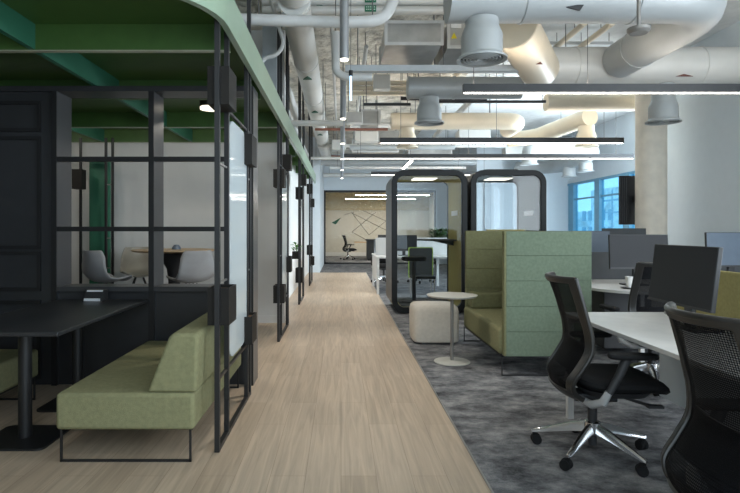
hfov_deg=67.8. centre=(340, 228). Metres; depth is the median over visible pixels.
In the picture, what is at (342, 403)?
floor
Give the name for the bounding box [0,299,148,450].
table
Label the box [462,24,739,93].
lamp
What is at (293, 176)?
wall
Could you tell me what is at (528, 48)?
air duct
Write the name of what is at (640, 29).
ceiling sensor
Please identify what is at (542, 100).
rail
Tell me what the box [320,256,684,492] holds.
floor
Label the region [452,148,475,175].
wall
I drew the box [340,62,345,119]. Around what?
pendant lamp
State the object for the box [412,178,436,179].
ceiling lamp
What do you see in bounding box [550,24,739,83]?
air duct
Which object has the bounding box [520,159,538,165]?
air diffuser
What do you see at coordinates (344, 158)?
diffuser
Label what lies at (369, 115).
air duct
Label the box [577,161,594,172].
air diffuser
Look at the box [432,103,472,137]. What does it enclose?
pipe
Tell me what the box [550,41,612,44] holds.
rail
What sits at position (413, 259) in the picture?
bar stool
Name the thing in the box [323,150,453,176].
pipe
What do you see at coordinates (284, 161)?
screen
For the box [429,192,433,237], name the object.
wall
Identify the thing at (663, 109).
air diffuser
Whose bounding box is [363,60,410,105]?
rail
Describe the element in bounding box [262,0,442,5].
pipe
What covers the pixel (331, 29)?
pipe
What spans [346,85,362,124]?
junction box
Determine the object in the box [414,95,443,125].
air diffuser
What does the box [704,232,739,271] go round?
monitor
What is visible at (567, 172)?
air diffuser
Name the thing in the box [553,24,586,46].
pipe
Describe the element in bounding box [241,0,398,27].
pipe
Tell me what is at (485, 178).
ceiling lamp
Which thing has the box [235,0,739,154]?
ceiling
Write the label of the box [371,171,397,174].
lamp
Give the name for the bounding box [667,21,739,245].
wall
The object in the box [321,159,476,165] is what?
pipe
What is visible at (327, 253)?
baseboard
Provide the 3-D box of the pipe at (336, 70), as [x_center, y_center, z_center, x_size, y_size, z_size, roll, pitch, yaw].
[0.122,-2.243,6.200,0.455,1.155,0.088,0,0,0]
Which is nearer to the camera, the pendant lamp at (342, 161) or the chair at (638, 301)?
the chair at (638, 301)
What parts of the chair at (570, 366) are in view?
frame, arm post, seat, lever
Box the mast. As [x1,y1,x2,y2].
[604,190,618,227]
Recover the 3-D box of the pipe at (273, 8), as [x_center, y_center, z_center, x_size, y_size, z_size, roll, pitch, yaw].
[-0.767,-2.242,6.000,0.309,1.155,0.043,0,0,0]
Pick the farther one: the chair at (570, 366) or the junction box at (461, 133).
the junction box at (461, 133)
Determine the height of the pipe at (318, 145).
0.750 m
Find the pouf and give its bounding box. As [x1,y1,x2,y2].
[409,301,458,343]
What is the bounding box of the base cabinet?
[365,239,375,259]
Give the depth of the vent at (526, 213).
9.11 m
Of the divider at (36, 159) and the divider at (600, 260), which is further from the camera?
the divider at (600, 260)
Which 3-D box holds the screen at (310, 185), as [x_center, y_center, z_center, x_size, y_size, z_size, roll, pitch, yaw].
[-0.738,-0.745,13.445,0.130,4.150,1.160,0,0,0]
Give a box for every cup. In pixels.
[621,276,632,288]
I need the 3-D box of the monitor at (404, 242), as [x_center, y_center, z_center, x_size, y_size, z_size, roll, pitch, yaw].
[1.350,0.350,11.841,0.550,0.440,0.198,0,0,0]
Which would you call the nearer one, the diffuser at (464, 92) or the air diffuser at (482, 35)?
the air diffuser at (482, 35)
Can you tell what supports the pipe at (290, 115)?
hanging from the ceiling
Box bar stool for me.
[401,256,426,302]
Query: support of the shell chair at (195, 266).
on the platform
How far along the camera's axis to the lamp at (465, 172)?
14.57 m
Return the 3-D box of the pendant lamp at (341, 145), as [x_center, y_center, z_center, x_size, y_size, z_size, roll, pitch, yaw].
[0.030,-2.183,12.200,0.084,1.275,0.084,0,0,0]
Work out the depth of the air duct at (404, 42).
6.50 m
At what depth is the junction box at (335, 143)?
13.65 m
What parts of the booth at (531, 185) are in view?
frame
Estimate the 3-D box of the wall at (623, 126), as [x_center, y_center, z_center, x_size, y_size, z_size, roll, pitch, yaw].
[7.075,-0.745,13.150,0.150,4.150,7.700,0,0,0]
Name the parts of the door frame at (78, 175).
post, post, post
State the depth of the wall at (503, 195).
17.00 m
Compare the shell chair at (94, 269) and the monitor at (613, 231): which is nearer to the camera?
the shell chair at (94, 269)
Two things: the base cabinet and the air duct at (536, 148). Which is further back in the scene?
the base cabinet
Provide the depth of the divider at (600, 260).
6.47 m
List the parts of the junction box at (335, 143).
casing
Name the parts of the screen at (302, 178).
post, post, post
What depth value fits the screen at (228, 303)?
3.57 m
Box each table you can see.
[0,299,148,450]
[130,248,213,283]
[427,292,477,365]
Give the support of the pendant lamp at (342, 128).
hanging from the ceiling
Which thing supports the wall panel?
on the platform
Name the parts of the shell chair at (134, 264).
leg frame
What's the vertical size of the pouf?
0.453 m
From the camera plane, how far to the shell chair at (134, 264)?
7.27 m
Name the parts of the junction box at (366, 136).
casing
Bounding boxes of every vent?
[409,169,442,169]
[451,211,457,215]
[484,169,518,169]
[524,211,533,215]
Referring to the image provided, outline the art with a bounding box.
[345,210,385,238]
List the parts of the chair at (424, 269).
trim, backrest, seat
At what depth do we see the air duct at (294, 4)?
5.36 m
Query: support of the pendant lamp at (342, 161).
hanging from the ceiling
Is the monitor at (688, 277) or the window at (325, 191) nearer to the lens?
the monitor at (688, 277)
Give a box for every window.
[324,190,435,263]
[567,171,634,230]
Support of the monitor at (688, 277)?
on the desk at (650, 330)
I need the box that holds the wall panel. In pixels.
[89,162,110,283]
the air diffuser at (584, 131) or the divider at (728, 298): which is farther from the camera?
the air diffuser at (584, 131)
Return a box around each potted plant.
[292,242,301,251]
[426,227,446,237]
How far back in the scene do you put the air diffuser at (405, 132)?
9.88 m
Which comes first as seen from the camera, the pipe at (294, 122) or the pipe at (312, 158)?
the pipe at (294, 122)
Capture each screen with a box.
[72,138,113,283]
[207,0,256,452]
[273,27,291,341]
[292,77,306,304]
[307,117,314,285]
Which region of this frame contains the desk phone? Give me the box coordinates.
[172,244,180,249]
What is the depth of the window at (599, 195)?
15.11 m
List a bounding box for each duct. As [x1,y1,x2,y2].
[262,26,276,90]
[277,0,330,156]
[279,0,308,8]
[351,140,398,153]
[390,74,524,137]
[406,62,523,99]
[443,0,726,77]
[499,24,559,83]
[507,111,597,146]
[515,136,599,173]
[522,144,594,153]
[543,94,634,110]
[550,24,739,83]
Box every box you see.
[83,289,107,301]
[332,117,345,150]
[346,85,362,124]
[355,100,377,142]
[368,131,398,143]
[373,73,389,91]
[455,130,490,137]
[502,147,522,159]
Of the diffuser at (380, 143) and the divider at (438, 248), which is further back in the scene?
the divider at (438, 248)
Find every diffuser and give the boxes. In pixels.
[344,158,632,158]
[380,143,621,143]
[396,127,417,149]
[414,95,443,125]
[457,14,507,67]
[464,92,739,93]
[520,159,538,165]
[561,166,576,177]
[574,125,598,148]
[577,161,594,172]
[645,82,681,125]
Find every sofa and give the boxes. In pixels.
[0,349,37,399]
[57,313,240,461]
[464,229,591,375]
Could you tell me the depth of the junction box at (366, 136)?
11.85 m
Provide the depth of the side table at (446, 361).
5.48 m
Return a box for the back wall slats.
[326,192,428,209]
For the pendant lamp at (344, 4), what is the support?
hanging from the ceiling
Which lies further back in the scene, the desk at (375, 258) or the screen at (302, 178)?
the desk at (375, 258)
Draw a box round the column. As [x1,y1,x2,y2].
[635,94,666,234]
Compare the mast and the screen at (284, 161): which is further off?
the mast
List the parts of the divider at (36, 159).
moulding, panel, shelf, rail, rail, panel, rail, shelf, rail, rail, panel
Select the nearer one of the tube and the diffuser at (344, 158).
the tube
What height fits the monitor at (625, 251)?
0.532 m
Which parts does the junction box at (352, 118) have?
casing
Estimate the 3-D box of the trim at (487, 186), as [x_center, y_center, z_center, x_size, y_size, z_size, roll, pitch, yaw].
[4.520,-0.120,16.950,0.200,2.900,0.100,0,0,0]
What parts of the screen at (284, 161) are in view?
post, post, floor rail, post, post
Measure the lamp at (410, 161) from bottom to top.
1.265 m
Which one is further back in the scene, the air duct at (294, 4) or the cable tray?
the cable tray
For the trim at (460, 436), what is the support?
on the floor at (342, 403)
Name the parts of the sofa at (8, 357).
leg frame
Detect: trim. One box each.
[366,273,493,492]
[484,183,490,230]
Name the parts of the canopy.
edge trim, green canopy, edge trim, edge trim, hanger rod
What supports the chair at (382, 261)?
on the floor at (495, 415)
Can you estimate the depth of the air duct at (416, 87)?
7.67 m
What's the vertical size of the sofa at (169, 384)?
0.734 m
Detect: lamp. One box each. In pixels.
[340,0,348,61]
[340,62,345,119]
[340,119,344,143]
[340,144,343,159]
[341,160,343,170]
[344,107,633,158]
[345,198,414,198]
[356,194,429,194]
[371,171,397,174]
[380,73,623,143]
[402,108,412,168]
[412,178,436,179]
[461,171,476,174]
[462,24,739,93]
[485,178,511,179]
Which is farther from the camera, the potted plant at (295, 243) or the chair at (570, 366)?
the potted plant at (295, 243)
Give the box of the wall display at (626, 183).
[619,176,634,224]
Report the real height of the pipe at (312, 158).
1.155 m
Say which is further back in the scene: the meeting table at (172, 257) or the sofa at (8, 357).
the meeting table at (172, 257)
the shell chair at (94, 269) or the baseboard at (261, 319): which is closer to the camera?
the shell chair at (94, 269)
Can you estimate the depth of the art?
27.27 m
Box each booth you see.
[386,169,467,312]
[466,169,546,230]
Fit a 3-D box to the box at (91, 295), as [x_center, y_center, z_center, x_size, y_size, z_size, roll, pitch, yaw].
[-2.035,0.550,4.556,0.160,0.090,0.129,0,0,0]
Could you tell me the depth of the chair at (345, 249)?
23.83 m
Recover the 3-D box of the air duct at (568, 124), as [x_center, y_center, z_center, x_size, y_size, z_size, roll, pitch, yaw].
[4.019,-2.268,10.580,0.558,1.105,2.270,0,0,-21]
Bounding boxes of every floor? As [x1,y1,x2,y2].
[0,273,490,492]
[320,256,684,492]
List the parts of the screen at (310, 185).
post, post, post, post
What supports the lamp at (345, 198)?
hanging from the ceiling
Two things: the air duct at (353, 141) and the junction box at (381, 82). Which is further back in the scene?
the air duct at (353, 141)
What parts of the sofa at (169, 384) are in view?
seat, leg frame, backrest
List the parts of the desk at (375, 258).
panel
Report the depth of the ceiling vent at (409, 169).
8.92 m
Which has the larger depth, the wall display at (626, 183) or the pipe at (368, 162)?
the pipe at (368, 162)
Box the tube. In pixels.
[349,70,352,100]
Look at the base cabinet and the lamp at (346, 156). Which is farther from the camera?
the base cabinet
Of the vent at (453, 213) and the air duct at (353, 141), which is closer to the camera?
the vent at (453, 213)
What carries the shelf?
attached to the booth at (456, 182)
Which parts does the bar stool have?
seat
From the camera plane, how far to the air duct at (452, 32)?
6.62 m
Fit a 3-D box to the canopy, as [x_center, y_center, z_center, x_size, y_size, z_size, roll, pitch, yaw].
[-2.915,-2.013,8.750,4.470,1.615,12.100,0,0,0]
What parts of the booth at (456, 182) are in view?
frame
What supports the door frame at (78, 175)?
on the platform
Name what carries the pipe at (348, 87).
hanging from the ceiling
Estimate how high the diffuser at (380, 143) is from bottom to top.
0.005 m
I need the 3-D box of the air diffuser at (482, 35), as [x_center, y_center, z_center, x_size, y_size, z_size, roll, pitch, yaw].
[1.280,-1.717,5.000,0.450,0.366,0.450,0,0,0]
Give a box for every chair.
[82,250,131,283]
[120,247,147,283]
[166,250,213,283]
[340,235,356,259]
[370,240,398,282]
[406,262,433,283]
[408,247,435,296]
[530,272,669,477]
[599,262,665,395]
[661,301,739,492]
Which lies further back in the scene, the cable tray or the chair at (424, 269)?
the chair at (424, 269)
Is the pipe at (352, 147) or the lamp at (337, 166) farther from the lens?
the lamp at (337, 166)
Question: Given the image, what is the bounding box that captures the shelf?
[417,239,456,240]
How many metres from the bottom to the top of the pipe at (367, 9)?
0.365 m
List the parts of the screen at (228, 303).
post, post, rail, floor rail, rail, post, post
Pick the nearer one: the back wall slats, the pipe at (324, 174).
the pipe at (324, 174)
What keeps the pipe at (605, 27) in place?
hanging from the ceiling
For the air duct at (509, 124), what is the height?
1.010 m
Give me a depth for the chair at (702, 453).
1.80 m
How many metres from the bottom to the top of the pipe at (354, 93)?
0.638 m
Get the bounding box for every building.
[578,212,590,230]
[582,187,634,230]
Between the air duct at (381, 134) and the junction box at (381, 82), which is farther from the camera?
the air duct at (381, 134)
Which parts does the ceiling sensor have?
rod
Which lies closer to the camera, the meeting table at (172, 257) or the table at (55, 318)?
the table at (55, 318)
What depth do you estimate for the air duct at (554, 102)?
8.88 m
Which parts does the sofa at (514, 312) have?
seat, panel, armrest, lounge cushion cap, leg frame, panel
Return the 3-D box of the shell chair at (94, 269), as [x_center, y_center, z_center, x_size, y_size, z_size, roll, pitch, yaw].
[-2.707,0.640,6.289,0.465,0.808,0.473,0,0,32]
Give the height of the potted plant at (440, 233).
0.626 m
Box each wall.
[72,30,285,320]
[289,87,307,296]
[308,137,323,272]
[324,166,451,263]
[326,210,428,251]
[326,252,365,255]
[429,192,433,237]
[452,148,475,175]
[476,146,567,230]
[567,111,634,183]
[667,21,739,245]
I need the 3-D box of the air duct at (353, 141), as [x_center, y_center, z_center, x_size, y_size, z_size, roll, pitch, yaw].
[0.900,-2.413,14.900,1.230,0.815,1.008,0,0,0]
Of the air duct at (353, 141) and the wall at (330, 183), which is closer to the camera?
the air duct at (353, 141)
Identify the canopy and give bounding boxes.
[0,0,315,182]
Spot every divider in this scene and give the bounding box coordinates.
[0,86,257,385]
[376,238,446,254]
[590,252,739,278]
[676,271,739,318]
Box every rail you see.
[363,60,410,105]
[439,73,545,102]
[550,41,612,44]
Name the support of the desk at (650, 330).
on the floor at (495, 415)
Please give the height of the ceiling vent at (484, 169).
0.050 m
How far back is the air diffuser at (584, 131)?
9.51 m
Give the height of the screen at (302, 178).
4.150 m
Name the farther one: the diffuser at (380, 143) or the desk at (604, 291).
the diffuser at (380, 143)
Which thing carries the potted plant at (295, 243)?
on the screen at (302, 178)
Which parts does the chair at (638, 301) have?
frame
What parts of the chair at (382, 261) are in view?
seat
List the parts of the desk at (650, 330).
leg, leg panel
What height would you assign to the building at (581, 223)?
5.800 m
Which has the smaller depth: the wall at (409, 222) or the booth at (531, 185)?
the booth at (531, 185)
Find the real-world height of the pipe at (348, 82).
0.468 m
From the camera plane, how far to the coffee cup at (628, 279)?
5.43 m
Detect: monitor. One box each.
[397,235,416,255]
[591,231,609,251]
[602,228,645,234]
[608,235,667,285]
[647,244,722,313]
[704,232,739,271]
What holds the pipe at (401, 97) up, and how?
hanging from the ceiling
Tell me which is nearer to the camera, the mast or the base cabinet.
the base cabinet
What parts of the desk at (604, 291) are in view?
drawer, leg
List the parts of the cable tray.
hanger rod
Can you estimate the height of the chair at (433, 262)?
1.061 m
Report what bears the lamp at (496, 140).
hanging from the ceiling
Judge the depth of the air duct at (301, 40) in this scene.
7.29 m
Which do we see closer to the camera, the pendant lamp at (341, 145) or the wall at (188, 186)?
the wall at (188, 186)
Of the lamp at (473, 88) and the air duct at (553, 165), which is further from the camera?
the air duct at (553, 165)
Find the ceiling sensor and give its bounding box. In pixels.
[627,0,650,35]
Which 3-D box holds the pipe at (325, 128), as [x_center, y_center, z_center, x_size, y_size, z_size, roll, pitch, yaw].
[0.200,-2.357,10.600,1.400,0.925,0.049,0,0,0]
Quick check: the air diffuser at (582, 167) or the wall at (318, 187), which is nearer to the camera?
the air diffuser at (582, 167)
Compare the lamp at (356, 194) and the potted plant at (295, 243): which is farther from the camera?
the lamp at (356, 194)
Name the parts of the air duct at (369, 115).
casing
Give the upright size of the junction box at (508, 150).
0.850 m
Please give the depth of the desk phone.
6.71 m
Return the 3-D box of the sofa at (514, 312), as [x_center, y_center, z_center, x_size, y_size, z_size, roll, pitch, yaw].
[1.855,0.667,5.760,0.820,1.325,1.580,0,0,0]
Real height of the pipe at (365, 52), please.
0.330 m
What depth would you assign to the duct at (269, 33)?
7.00 m
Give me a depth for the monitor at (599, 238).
7.70 m
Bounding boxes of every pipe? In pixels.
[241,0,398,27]
[262,0,284,62]
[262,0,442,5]
[262,5,442,14]
[282,94,313,166]
[290,120,342,125]
[308,143,365,159]
[315,83,387,130]
[317,144,506,147]
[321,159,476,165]
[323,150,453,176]
[330,28,336,139]
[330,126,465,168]
[332,0,371,80]
[347,57,405,84]
[347,57,405,95]
[347,85,405,89]
[350,106,389,127]
[350,143,454,149]
[352,33,367,139]
[400,96,486,99]
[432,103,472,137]
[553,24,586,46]
[578,24,614,46]
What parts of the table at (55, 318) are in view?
leg, plate, plate, leg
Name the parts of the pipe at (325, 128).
hanger rod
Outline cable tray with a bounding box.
[345,15,518,72]
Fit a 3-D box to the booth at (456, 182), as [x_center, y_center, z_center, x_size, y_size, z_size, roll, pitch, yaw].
[1.385,0.180,9.165,1.188,2.300,1.150,0,0,0]
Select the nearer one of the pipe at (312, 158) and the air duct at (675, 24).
the air duct at (675, 24)
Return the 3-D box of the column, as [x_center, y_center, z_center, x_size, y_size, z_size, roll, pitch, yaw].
[4.790,-0.745,8.500,0.410,4.150,0.410,0,0,0]
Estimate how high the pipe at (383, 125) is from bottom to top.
0.650 m
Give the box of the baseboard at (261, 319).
[258,316,284,322]
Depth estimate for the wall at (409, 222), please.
27.30 m
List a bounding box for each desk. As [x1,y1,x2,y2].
[372,253,446,293]
[566,312,685,418]
[591,279,644,361]

